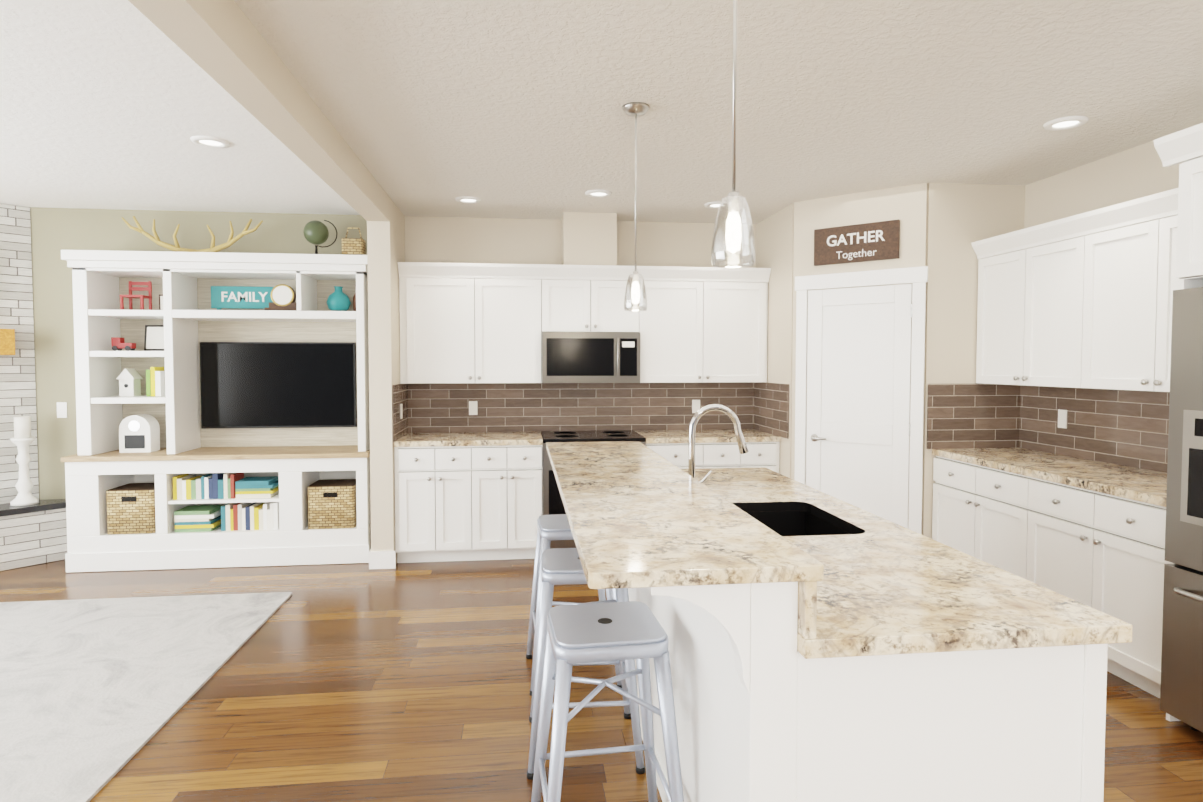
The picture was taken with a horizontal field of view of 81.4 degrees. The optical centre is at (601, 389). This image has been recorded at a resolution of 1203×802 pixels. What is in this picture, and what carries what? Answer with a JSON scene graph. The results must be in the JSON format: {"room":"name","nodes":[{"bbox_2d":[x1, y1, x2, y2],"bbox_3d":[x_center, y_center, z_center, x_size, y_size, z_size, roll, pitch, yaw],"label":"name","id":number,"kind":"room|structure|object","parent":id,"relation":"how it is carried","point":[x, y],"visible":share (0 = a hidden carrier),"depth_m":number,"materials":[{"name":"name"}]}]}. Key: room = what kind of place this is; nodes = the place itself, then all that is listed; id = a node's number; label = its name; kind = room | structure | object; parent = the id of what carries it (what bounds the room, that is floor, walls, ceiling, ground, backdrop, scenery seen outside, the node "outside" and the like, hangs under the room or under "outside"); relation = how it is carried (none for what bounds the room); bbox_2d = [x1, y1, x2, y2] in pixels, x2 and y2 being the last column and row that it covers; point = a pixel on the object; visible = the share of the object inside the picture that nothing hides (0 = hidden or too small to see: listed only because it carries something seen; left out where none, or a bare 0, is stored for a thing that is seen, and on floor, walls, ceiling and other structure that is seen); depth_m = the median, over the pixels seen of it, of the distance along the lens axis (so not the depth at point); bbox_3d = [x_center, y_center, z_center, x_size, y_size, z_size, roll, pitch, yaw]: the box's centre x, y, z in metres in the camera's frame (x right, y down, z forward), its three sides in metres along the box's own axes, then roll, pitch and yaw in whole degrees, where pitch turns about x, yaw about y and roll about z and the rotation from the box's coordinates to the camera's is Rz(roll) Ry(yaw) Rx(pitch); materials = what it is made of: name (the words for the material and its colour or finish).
{"room":"kitchen and living room","nodes":[
{"label":"kitchen and living room","id":0,"kind":"room"},
{"bbox_2d":[128,0,389,220],"bbox_3d":[-1.127,-1.139,0.913,0.160,0.174,8.300,0,2,-7],"label":"header beam","id":1,"kind":"structure","parent":0,"point":[225,45],"depth_m":2.68,"materials":[{"name":"beige"}]},
{"bbox_2d":[367,198,404,563],"bbox_3d":[-1.643,-0.047,5.408,0.160,2.700,0.660,0,2,-7],"label":"wall","id":2,"kind":"structure","parent":0,"point":[385,247],"depth_m":5.09,"materials":[{"name":"beige paint"}]},
{"bbox_2d":[369,550,395,568],"bbox_3d":[0.260,1.254,5.002,3.864,0.129,1.004,0,2,-7],"label":"baseboard","id":3,"kind":"structure","parent":2,"relation":"attached to","point":[382,559],"depth_m":5.12,"materials":[{"name":"white wood"}]},
{"bbox_2d":[29,207,755,499],"bbox_3d":[-1.565,-0.063,5.824,8.930,2.700,0.150,0,2,-7],"label":"wall","id":4,"kind":"structure","parent":0,"point":[55,232],"depth_m":5.53,"materials":[{"name":"beige paint"}]},
{"bbox_2d":[57,402,66,417],"bbox_3d":[-4.199,0.161,5.447,0.070,0.120,0.007,0,2,-7],"label":"light switch","id":5,"kind":"object","parent":4,"relation":"attached to","point":[61,409],"visible":1,"depth_m":5.44,"materials":[{"name":"white plastic"}]},
{"bbox_2d":[397,262,544,385],"bbox_3d":[-1.034,-0.516,5.623,1.096,0.930,0.330,0,2,-7],"label":"upper cabinet","id":6,"kind":"object","parent":4,"relation":"attached to","point":[508,372],"depth_m":5.46,"materials":[{"name":"white wood"}]},
{"bbox_2d":[541,322,620,385],"bbox_3d":[-0.183,-0.287,5.672,0.600,0.462,0.442,0,2,-7],"label":"microwave","id":7,"kind":"object","parent":4,"relation":"attached to","point":[572,353],"depth_m":5.50,"materials":[{"name":"silver metal"}]},
{"bbox_2d":[561,212,616,264],"bbox_3d":[-0.106,-1.143,5.722,0.425,0.534,0.308,0,2,-7],"label":"chase","id":8,"kind":"object","parent":4,"relation":"attached to","point":[587,238],"visible":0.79,"depth_m":5.57,"materials":[{"name":"beige paint"}]},
{"bbox_2d":[545,264,640,321],"bbox_3d":[-0.104,-0.723,5.723,0.782,0.523,0.330,0,2,-7],"label":"upper cabinet","id":9,"kind":"object","parent":4,"relation":"attached to","point":[573,293],"depth_m":5.55,"materials":[{"name":"white wood"}]},
{"bbox_2d":[641,266,770,385],"bbox_3d":[0.816,-0.524,5.837,1.074,0.930,0.330,0,2,-7],"label":"upper cabinet","id":10,"kind":"object","parent":4,"relation":"attached to","point":[705,326],"depth_m":5.68,"materials":[{"name":"white wood"}]},
{"bbox_2d":[0,559,1202,801],"bbox_3d":[-1.041,1.509,1.357,8.930,0.100,9.360,0,2,-7],"label":"floor","id":11,"kind":"structure","parent":0,"point":[366,683],"depth_m":3.07,"materials":[{"name":"brown wood"}]},
{"bbox_2d":[0,204,67,570],"bbox_3d":[-4.771,-0.010,4.452,1.828,2.694,1.828,0,2,-7],"label":"fireplace","id":12,"kind":"object","parent":11,"relation":"on","point":[34,534],"visible":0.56,"depth_m":5.29,"materials":[{"name":"brick"}]},
{"bbox_2d":[10,416,38,505],"bbox_3d":[-4.336,0.533,5.252,0.169,0.660,0.169,0,2,-7],"label":"candle holder","id":13,"kind":"object","parent":12,"relation":"on","point":[22,440],"visible":1,"depth_m":5.22,"materials":[{"name":"white wood"}]},
{"bbox_2d":[0,592,291,801],"bbox_3d":[-2.997,1.417,2.249,2.490,0.013,4.390,0,2,-7],"label":"rug","id":14,"kind":"object","parent":11,"relation":"on","point":[96,695],"visible":0.89,"depth_m":3.37,"materials":[{"name":"white fabric"}]},
{"bbox_2d":[61,250,370,572],"bbox_3d":[-2.821,0.149,5.348,2.135,2.308,0.516,0,2,-7],"label":"entertainment center","id":15,"kind":"object","parent":11,"relation":"on","point":[297,461],"visible":0.71,"depth_m":5.19,"materials":[{"name":"white wood"}]},
{"bbox_2d":[111,337,135,350],"bbox_3d":[-3.578,-0.338,5.239,0.140,0.099,0.068,0,2,-7],"label":"toy truck","id":16,"kind":"object","parent":15,"relation":"on","point":[118,343],"visible":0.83,"depth_m":5.21,"materials":[{"name":"red paint"}]},
{"bbox_2d":[117,368,142,395],"bbox_3d":[-3.562,-0.054,5.286,0.130,0.210,0.120,0,2,-7],"label":"birdhouse","id":17,"kind":"object","parent":15,"relation":"on","point":[129,382],"visible":0.98,"depth_m":5.24,"materials":[{"name":"white wood"}]},
{"bbox_2d":[106,483,155,534],"bbox_3d":[-3.454,0.889,5.256,0.328,0.319,0.336,0,2,-7],"label":"decorative basket","id":18,"kind":"object","parent":15,"relation":"on","point":[130,508],"visible":0.73,"depth_m":5.10,"materials":[{"name":"wicker"}]},
{"bbox_2d":[120,281,151,309],"bbox_3d":[-3.502,-0.704,5.268,0.160,0.230,0.140,0,2,-7],"label":"chair","id":19,"kind":"object","parent":15,"relation":"on","point":[130,296],"visible":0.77,"depth_m":5.31,"materials":[{"name":"paint"}]},
{"bbox_2d":[119,414,159,452],"bbox_3d":[-3.502,0.331,5.306,0.220,0.280,0.144,0,2,-7],"label":"radio","id":20,"kind":"object","parent":15,"relation":"on","point":[139,433],"visible":1,"depth_m":5.24,"materials":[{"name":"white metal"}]},
{"bbox_2d":[144,325,163,350],"bbox_3d":[-3.411,-0.393,5.361,0.160,0.200,0.040,0,2,-7],"label":"photo frame","id":21,"kind":"object","parent":15,"relation":"on","point":[154,338],"visible":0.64,"depth_m":5.35,"materials":[{"name":"black metal"}]},
{"bbox_2d":[146,367,164,395],"bbox_3d":[-3.363,-0.059,5.309,0.100,0.220,0.140,0,2,-7],"label":"books","id":22,"kind":"object","parent":15,"relation":"on","point":[155,381],"visible":0.88,"depth_m":5.24,"materials":[{"name":"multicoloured paper"}]},
{"bbox_2d":[159,294,162,309],"bbox_3d":[-3.319,-0.657,5.336,0.100,0.130,0.014,0,2,-7],"label":"decorative frame","id":23,"kind":"object","parent":15,"relation":"on","point":[160,301],"visible":0.21,"depth_m":5.33,"materials":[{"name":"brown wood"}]},
{"bbox_2d":[122,216,262,251],"bbox_3d":[-3.087,-1.153,5.313,1.009,0.292,0.079,0,2,-7],"label":"antler mount","id":24,"kind":"object","parent":15,"relation":"on","point":[212,248],"visible":0.79,"depth_m":5.30,"materials":[{"name":"beige"}]},
{"bbox_2d":[173,473,279,531],"bbox_3d":[-2.798,0.833,5.288,0.730,0.429,0.220,0,2,-7],"label":"books","id":25,"kind":"object","parent":15,"relation":"on","point":[236,516],"visible":0.9,"depth_m":5.20,"materials":[{"name":"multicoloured paper"}]},
{"bbox_2d":[211,286,273,309],"bbox_3d":[-2.759,-0.695,5.413,0.490,0.200,0.024,0,2,-7],"label":"family sign","id":26,"kind":"object","parent":15,"relation":"on","point":[239,297],"visible":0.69,"depth_m":5.40,"materials":[{"name":"teal wood"}]},
{"bbox_2d":[200,342,356,428],"bbox_3d":[-2.567,-0.034,5.582,1.175,0.680,0.047,0,2,-7],"label":"tv","id":27,"kind":"object","parent":15,"relation":"attached to","point":[277,384],"visible":1,"depth_m":5.56,"materials":[{"name":"black"}]},
{"bbox_2d":[264,284,296,310],"bbox_3d":[-2.436,-0.698,5.361,0.260,0.210,0.061,0,2,-7],"label":"clock","id":28,"kind":"object","parent":15,"relation":"on","point":[283,296],"visible":0.94,"depth_m":5.33,"materials":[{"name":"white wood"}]},
{"bbox_2d":[303,220,336,253],"bbox_3d":[-2.168,-1.159,5.405,0.250,0.299,0.184,0,2,-7],"label":"globe","id":29,"kind":"object","parent":15,"relation":"on","point":[316,233],"visible":0.85,"depth_m":5.34,"materials":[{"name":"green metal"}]},
{"bbox_2d":[308,479,356,528],"bbox_3d":[-2.054,0.882,5.418,0.339,0.319,0.336,0,2,-7],"label":"decorative basket","id":30,"kind":"object","parent":15,"relation":"on","point":[331,503],"visible":0.81,"depth_m":5.26,"materials":[{"name":"wicker"}]},
{"bbox_2d":[326,286,350,310],"bbox_3d":[-2.042,-0.696,5.438,0.180,0.200,0.180,0,2,-7],"label":"vase","id":31,"kind":"object","parent":15,"relation":"on","point":[338,299],"visible":0.94,"depth_m":5.38,"materials":[{"name":"teal ceramic"}]},
{"bbox_2d":[342,227,365,254],"bbox_3d":[-1.922,-1.132,5.430,0.160,0.244,0.130,0,2,-7],"label":"basket","id":32,"kind":"object","parent":15,"relation":"on","point":[353,246],"visible":0.79,"depth_m":5.37,"materials":[{"name":"wicker"}]},
{"bbox_2d":[353,285,355,310],"bbox_3d":[-1.910,-0.705,5.473,0.064,0.215,0.062,0,2,-7],"label":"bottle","id":33,"kind":"object","parent":15,"relation":"on","point":[354,302],"visible":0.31,"depth_m":5.45,"materials":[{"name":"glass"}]},
{"bbox_2d":[394,446,480,562],"bbox_3d":[-1.254,0.854,5.501,0.619,0.889,0.625,0,2,-7],"label":"base cabinet","id":34,"kind":"object","parent":11,"relation":"on","point":[438,488],"depth_m":5.20,"materials":[{"name":"white wood"}]},
{"bbox_2d":[393,430,780,445],"bbox_3d":[-0.097,0.382,5.610,2.948,0.044,0.640,0,2,-7],"label":"countertop","id":35,"kind":"structure","parent":34,"relation":"on","point":[463,437],"depth_m":5.46,"materials":[{"name":"beige stone"}]},
{"bbox_2d":[481,442,532,559],"bbox_3d":[-0.770,0.852,5.557,0.590,0.889,0.625,0,2,-7],"label":"base cabinet","id":36,"kind":"object","parent":11,"relation":"on","point":[506,467],"depth_m":5.25,"materials":[{"name":"white wood"}]},
{"bbox_2d":[526,514,621,695],"bbox_3d":[-0.142,1.007,3.396,0.448,0.745,0.448,0,2,-7],"label":"bar stool","id":37,"kind":"object","parent":11,"relation":"on","point":[553,527],"visible":0.4,"depth_m":3.31,"materials":[{"name":"metal"}]},
{"bbox_2d":[527,548,644,779],"bbox_3d":[-0.072,1.032,2.751,0.448,0.745,0.448,0,2,-7],"label":"bar stool","id":38,"kind":"object","parent":11,"relation":"on","point":[561,566],"visible":0.6,"depth_m":2.58,"materials":[{"name":"metal"}]},
{"bbox_2d":[533,438,648,558],"bbox_3d":[-0.119,0.842,5.621,0.846,0.904,0.635,0,2,-7],"label":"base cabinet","id":39,"kind":"object","parent":11,"relation":"on","point":[547,500],"depth_m":5.27,"materials":[{"name":"white wood"}]},
{"bbox_2d":[531,601,683,801],"bbox_3d":[0.010,1.057,2.086,0.434,0.745,0.434,0,2,-10],"label":"bar stool","id":40,"kind":"object","parent":11,"relation":"on","point":[599,632],"visible":1,"depth_m":2.00,"materials":[{"name":"metal"}]},
{"bbox_2d":[649,442,712,468],"bbox_3d":[0.556,0.846,5.711,0.508,0.889,0.625,0,2,-7],"label":"base cabinet","id":41,"kind":"object","parent":11,"relation":"on","point":[677,453],"depth_m":5.39,"materials":[{"name":"white wood"}]},
{"bbox_2d":[713,442,779,472],"bbox_3d":[1.058,0.844,5.769,0.622,0.889,0.625,0,2,-7],"label":"base cabinet","id":42,"kind":"object","parent":11,"relation":"on","point":[725,454],"depth_m":5.45,"materials":[{"name":"white wood"}]},
{"bbox_2d":[573,446,1119,801],"bbox_3d":[0.515,0.880,2.648,1.086,1.053,2.248,0,2,-7],"label":"kitchen island","id":43,"kind":"object","parent":11,"relation":"on","point":[757,721],"depth_m":1.57,"materials":[{"name":"stone"}]},
{"bbox_2d":[546,441,829,591],"bbox_3d":[0.088,0.340,2.581,0.496,0.033,2.320,0,2,-7],"label":"island countertop","id":44,"kind":"structure","parent":43,"relation":"on","point":[637,519],"depth_m":1.78,"materials":[{"name":"beige stone"}]},
{"bbox_2d":[688,404,748,467],"bbox_3d":[0.484,0.264,2.937,0.272,0.405,0.060,0,2,-7],"label":"faucet","id":45,"kind":"object","parent":44,"relation":"on","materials":[{"name":"silver metal"}]},
{"bbox_2d":[802,620,1132,659],"bbox_3d":[0.665,0.497,2.665,0.753,0.040,2.340,0,2,-7],"label":"island countertop","id":46,"kind":"structure","parent":43,"relation":"on","point":[1019,637],"depth_m":1.51,"materials":[{"name":"beige stone"}]},
{"bbox_2d":[932,452,1014,573],"bbox_3d":[2.593,0.900,4.286,0.625,0.889,0.949,0,2,-7],"label":"base cabinet","id":47,"kind":"object","parent":11,"relation":"on","point":[973,513],"depth_m":4.27,"materials":[{"name":"white wood"}]},
{"bbox_2d":[1015,472,1170,697],"bbox_3d":[2.689,0.932,3.459,0.625,0.889,0.949,0,2,-7],"label":"base cabinet","id":48,"kind":"object","parent":11,"relation":"on","point":[1097,549],"depth_m":3.33,"materials":[{"name":"white wood"}]},
{"bbox_2d":[931,448,1166,503],"bbox_3d":[2.637,0.451,3.854,0.633,0.040,1.782,0,2,-7],"label":"countertop","id":49,"kind":"structure","parent":48,"relation":"on","point":[1145,483],"depth_m":3.80,"materials":[{"name":"beige stone"}]},
{"bbox_2d":[1153,123,1202,720],"bbox_3d":[2.736,0.193,2.511,0.741,2.438,1.023,0,2,-7],"label":"tall cabinet","id":50,"kind":"object","parent":11,"relation":"on","point":[1182,147],"visible":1,"depth_m":2.83,"materials":[{"name":"white wood"}]},
{"bbox_2d":[1160,287,1202,731],"bbox_3d":[2.699,0.513,2.485,0.772,1.805,0.900,0,2,-7],"label":"refrigerator","id":51,"kind":"object","parent":11,"relation":"on","point":[1181,693],"visible":1,"depth_m":2.81,"materials":[{"name":"silver metal"}]},
{"bbox_2d":[0,0,1202,223],"bbox_3d":[-1.041,-1.289,1.250,8.930,0.100,9.360,0,2,-7],"label":"ceiling","id":52,"kind":"structure","parent":0,"point":[510,109],"depth_m":3.18,"materials":[{"name":"white paint"}]},
{"bbox_2d":[190,136,229,147],"bbox_3d":[-2.103,-1.328,3.764,0.190,0.013,0.190,0,2,-7],"label":"recessed light","id":53,"kind":"object","parent":52,"relation":"in","point":[210,141],"visible":0.96,"depth_m":3.75,"materials":[{"name":"white"}]},
{"bbox_2d":[455,196,481,203],"bbox_3d":[-0.969,-1.379,5.103,0.190,0.013,0.190,0,2,-7],"label":"recessed light","id":54,"kind":"object","parent":52,"relation":"in","point":[468,199],"visible":1,"depth_m":5.09,"materials":[{"name":"white"}]},
{"bbox_2d":[585,190,611,196],"bbox_3d":[-0.021,-1.372,4.911,0.190,0.013,0.190,0,2,-7],"label":"recessed light","id":55,"kind":"object","parent":52,"relation":"in","point":[598,193],"visible":1,"depth_m":4.89,"materials":[{"name":"white"}]},
{"bbox_2d":[622,102,649,310],"bbox_3d":[0.161,-0.843,3.280,0.128,0.944,0.128,0,2,-7],"label":"pendant light","id":56,"kind":"object","parent":52,"relation":"hanging from","point":[635,109],"visible":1,"depth_m":3.27,"materials":[{"name":"clear glass"}]},
{"bbox_2d":[704,201,727,207],"bbox_3d":[0.869,-1.385,5.266,0.190,0.013,0.190,0,2,-7],"label":"recessed light","id":57,"kind":"object","parent":52,"relation":"in","point":[716,204],"visible":0.54,"depth_m":5.25,"materials":[{"name":"white"}]},
{"bbox_2d":[711,0,755,267],"bbox_3d":[0.333,-0.785,1.751,0.128,0.944,0.128,0,2,-7],"label":"pendant light","id":58,"kind":"object","parent":52,"relation":"hanging from","point":[734,240],"visible":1,"depth_m":1.75,"materials":[{"name":"clear glass"}]},
{"bbox_2d":[1043,116,1088,130],"bbox_3d":[2.301,-1.317,3.470,0.190,0.013,0.190,0,2,-7],"label":"recessed light","id":59,"kind":"object","parent":52,"relation":"in","point":[1066,123],"visible":0.96,"depth_m":3.46,"materials":[{"name":"white"}]},
{"bbox_2d":[756,203,793,477],"bbox_3d":[1.436,-0.058,5.684,0.110,2.700,0.820,0,2,-7],"label":"wall","id":60,"kind":"structure","parent":0,"point":[775,242],"depth_m":5.48,"materials":[{"name":"beige paint"}]},
{"bbox_2d":[802,584,817,639],"bbox_3d":[0.304,0.418,2.610,0.025,0.123,2.314,0,2,-7],"label":"backsplash","id":61,"kind":"structure","parent":0,"relation":"attached to","point":[809,592],"depth_m":1.46,"materials":[{"name":"beige stone"}]},
{"bbox_2d":[791,182,927,519],"bbox_3d":[1.825,-0.032,5.009,0.919,2.700,0.110,2,3,38],"label":"wall","id":62,"kind":"structure","parent":0,"point":[906,205],"depth_m":4.91,"materials":[{"name":"beige paint"}]},
{"bbox_2d":[814,219,899,265],"bbox_3d":[1.782,-1.024,4.916,0.590,0.260,0.026,2,3,38],"label":"gather sign","id":63,"kind":"object","parent":62,"relation":"attached to","point":[874,241],"visible":1,"depth_m":4.89,"materials":[{"name":"brown wood"}]},
{"bbox_2d":[794,266,927,534],"bbox_3d":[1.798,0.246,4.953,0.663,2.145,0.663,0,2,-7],"label":"pantry door","id":64,"kind":"structure","parent":62,"relation":"in","point":[860,361],"depth_m":4.91,"materials":[{"name":"white wood"}]},
{"bbox_2d":[922,183,1024,538],"bbox_3d":[2.505,-0.023,4.777,0.685,2.700,0.110,0,2,-7],"label":"wall","id":65,"kind":"structure","parent":0,"point":[961,218],"depth_m":4.68,"materials":[{"name":"beige paint"}]},
{"bbox_2d":[1024,141,1196,228],"bbox_3d":[3.282,0.095,1.704,0.150,2.700,9.160,0,2,-7],"label":"wall","id":66,"kind":"structure","parent":0,"point":[1139,171],"depth_m":4.10,"materials":[{"name":"beige paint"}]},
{"bbox_2d":[975,216,1070,391],"bbox_3d":[2.739,-0.492,4.248,0.330,0.941,0.953,0,2,-7],"label":"upper cabinet","id":67,"kind":"object","parent":66,"relation":"attached to","point":[1024,308],"depth_m":4.25,"materials":[{"name":"white wood"}]},
{"bbox_2d":[1067,188,1179,395],"bbox_3d":[2.835,-0.461,3.421,0.330,0.941,0.945,0,2,-7],"label":"upper cabinet","id":68,"kind":"object","parent":66,"relation":"attached to","point":[1124,280],"depth_m":3.56,"materials":[{"name":"white wood"}]}
]}

